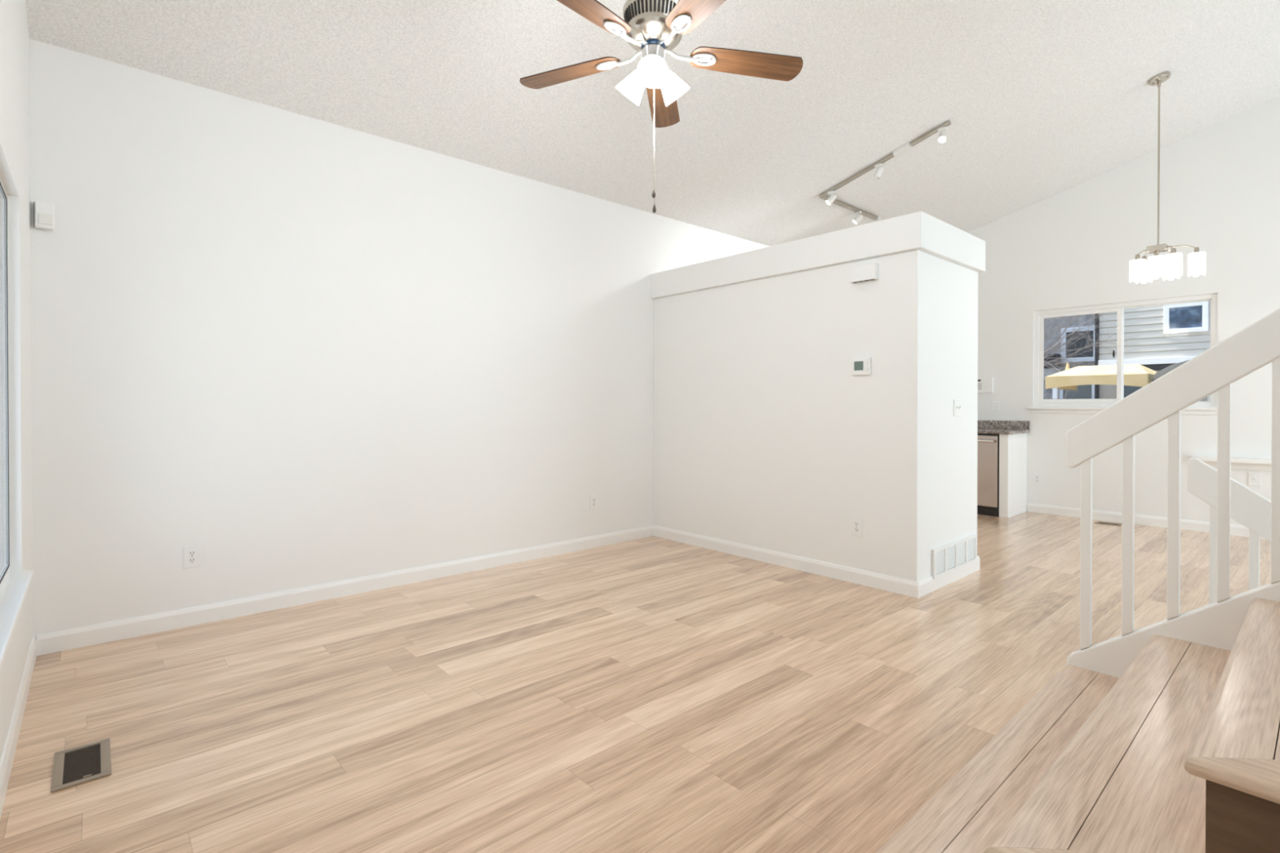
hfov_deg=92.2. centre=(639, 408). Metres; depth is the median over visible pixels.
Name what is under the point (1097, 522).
floor vent
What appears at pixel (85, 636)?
baseboard
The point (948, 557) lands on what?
air vent
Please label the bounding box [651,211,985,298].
trim
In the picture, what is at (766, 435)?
wall partition
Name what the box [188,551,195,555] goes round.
socket
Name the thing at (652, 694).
floor
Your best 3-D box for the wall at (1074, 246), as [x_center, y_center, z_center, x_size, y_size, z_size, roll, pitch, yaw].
[5.362,-1.149,5.838,0.160,4.624,6.616,0,0,-42]
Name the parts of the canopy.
post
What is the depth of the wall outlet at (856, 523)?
4.12 m
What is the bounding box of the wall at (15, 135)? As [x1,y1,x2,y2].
[0,0,32,761]
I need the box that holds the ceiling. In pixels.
[25,0,1279,246]
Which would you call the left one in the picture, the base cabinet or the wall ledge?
the base cabinet
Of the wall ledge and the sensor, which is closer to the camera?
the sensor
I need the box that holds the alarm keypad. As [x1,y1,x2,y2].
[977,377,993,393]
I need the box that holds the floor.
[0,511,1271,852]
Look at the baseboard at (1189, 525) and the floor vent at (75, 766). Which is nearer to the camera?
the floor vent at (75, 766)
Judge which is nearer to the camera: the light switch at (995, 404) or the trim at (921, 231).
the trim at (921, 231)
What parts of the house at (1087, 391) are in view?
pane, pane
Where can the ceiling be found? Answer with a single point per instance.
(1041, 100)
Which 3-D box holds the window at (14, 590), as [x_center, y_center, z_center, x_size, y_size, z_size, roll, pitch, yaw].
[-2.060,-0.070,1.935,0.135,1.559,1.630,0,0,-42]
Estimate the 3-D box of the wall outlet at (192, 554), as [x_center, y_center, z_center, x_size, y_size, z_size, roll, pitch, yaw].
[-2.432,0.807,3.344,0.076,0.120,0.009,0,0,-42]
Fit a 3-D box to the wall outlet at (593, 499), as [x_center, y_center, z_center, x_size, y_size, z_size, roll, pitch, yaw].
[-0.388,0.787,5.161,0.076,0.120,0.009,0,0,-42]
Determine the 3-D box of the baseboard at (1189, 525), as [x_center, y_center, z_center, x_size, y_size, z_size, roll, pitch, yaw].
[5.913,1.119,5.102,0.013,0.097,4.762,0,0,-42]
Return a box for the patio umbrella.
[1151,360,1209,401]
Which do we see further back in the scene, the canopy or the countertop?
the canopy
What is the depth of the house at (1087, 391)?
12.58 m
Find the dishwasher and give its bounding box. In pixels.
[977,433,999,516]
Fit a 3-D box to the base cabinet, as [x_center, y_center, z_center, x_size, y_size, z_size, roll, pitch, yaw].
[4.076,0.716,6.721,0.602,0.882,0.093,0,0,-42]
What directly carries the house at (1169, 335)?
on the ground
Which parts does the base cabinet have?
shoe molding, panel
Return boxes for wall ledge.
[1191,455,1271,471]
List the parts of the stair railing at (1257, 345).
handrail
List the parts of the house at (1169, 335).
pane, pane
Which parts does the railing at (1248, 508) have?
handrail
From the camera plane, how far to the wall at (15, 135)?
2.48 m
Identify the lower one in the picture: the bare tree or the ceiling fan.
the bare tree
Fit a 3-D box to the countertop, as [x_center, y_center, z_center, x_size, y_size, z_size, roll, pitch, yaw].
[3.497,0.205,7.353,0.624,0.131,1.855,0,0,-42]
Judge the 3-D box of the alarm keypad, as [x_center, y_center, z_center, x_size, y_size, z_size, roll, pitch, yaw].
[4.020,-0.270,7.207,0.034,0.184,0.203,0,0,-42]
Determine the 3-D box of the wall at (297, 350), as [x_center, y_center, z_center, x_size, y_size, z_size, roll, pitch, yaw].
[0.051,-0.303,5.656,8.348,2.934,0.160,0,0,-42]
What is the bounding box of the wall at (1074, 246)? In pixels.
[968,97,1279,525]
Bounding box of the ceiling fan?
[520,0,803,213]
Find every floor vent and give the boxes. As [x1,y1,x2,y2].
[50,737,111,792]
[1094,520,1122,526]
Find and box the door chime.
[848,262,878,283]
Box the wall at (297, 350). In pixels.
[29,39,768,638]
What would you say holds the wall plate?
attached to the wall at (1074, 246)
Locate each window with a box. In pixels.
[0,178,34,671]
[1028,293,1217,414]
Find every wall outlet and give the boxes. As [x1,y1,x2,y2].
[182,544,200,568]
[590,494,597,509]
[851,517,862,537]
[1033,473,1041,484]
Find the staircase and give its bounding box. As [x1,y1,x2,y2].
[875,580,1279,852]
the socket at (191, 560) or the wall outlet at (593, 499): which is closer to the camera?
the socket at (191, 560)
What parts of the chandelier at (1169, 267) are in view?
lamp shade, arm, lamp shade, arm, arm, lamp shade, rod, arm, lamp shade, lamp shade, arm, lamp shade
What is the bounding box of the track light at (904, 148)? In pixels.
[818,120,951,224]
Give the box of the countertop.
[977,420,1030,434]
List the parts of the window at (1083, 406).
sash, sill, sash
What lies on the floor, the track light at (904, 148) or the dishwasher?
the dishwasher
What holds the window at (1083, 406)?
in the wall at (1074, 246)
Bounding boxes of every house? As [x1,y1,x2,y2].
[1044,314,1094,399]
[1094,301,1210,401]
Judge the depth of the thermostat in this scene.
4.07 m
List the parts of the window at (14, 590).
pane, frame, sill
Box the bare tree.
[1044,313,1137,396]
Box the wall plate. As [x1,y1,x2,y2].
[1248,472,1260,486]
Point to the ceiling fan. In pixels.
(653, 28)
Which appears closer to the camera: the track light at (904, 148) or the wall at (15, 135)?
the wall at (15, 135)
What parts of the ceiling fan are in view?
blade, blade, lamp shade, lamp shade, bulb, pull chain, blade, lamp shade, blade, blade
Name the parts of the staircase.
panel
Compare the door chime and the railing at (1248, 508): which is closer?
the railing at (1248, 508)
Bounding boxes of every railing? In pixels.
[1066,308,1279,649]
[1187,457,1271,604]
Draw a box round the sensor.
[33,200,54,230]
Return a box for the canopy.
[1044,362,1156,399]
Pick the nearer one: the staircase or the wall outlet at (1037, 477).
the staircase
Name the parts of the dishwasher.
handle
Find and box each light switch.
[953,399,960,416]
[992,401,999,411]
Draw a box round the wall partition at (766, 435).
[653,249,977,582]
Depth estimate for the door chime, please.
4.04 m
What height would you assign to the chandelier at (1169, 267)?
1.597 m
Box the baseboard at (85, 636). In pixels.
[36,525,653,655]
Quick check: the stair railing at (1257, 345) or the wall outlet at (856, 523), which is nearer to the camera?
the stair railing at (1257, 345)
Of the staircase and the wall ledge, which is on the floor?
the staircase
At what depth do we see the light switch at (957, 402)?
4.21 m
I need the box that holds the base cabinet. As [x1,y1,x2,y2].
[999,432,1026,518]
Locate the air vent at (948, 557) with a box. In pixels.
[931,533,977,578]
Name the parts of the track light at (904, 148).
bulb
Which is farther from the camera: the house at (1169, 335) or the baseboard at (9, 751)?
the house at (1169, 335)
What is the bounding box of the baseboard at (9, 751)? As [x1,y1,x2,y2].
[0,635,36,819]
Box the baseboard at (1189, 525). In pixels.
[1027,502,1266,539]
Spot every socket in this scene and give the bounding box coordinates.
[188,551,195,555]
[188,557,195,563]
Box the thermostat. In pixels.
[852,357,871,375]
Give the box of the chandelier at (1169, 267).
[1128,71,1205,284]

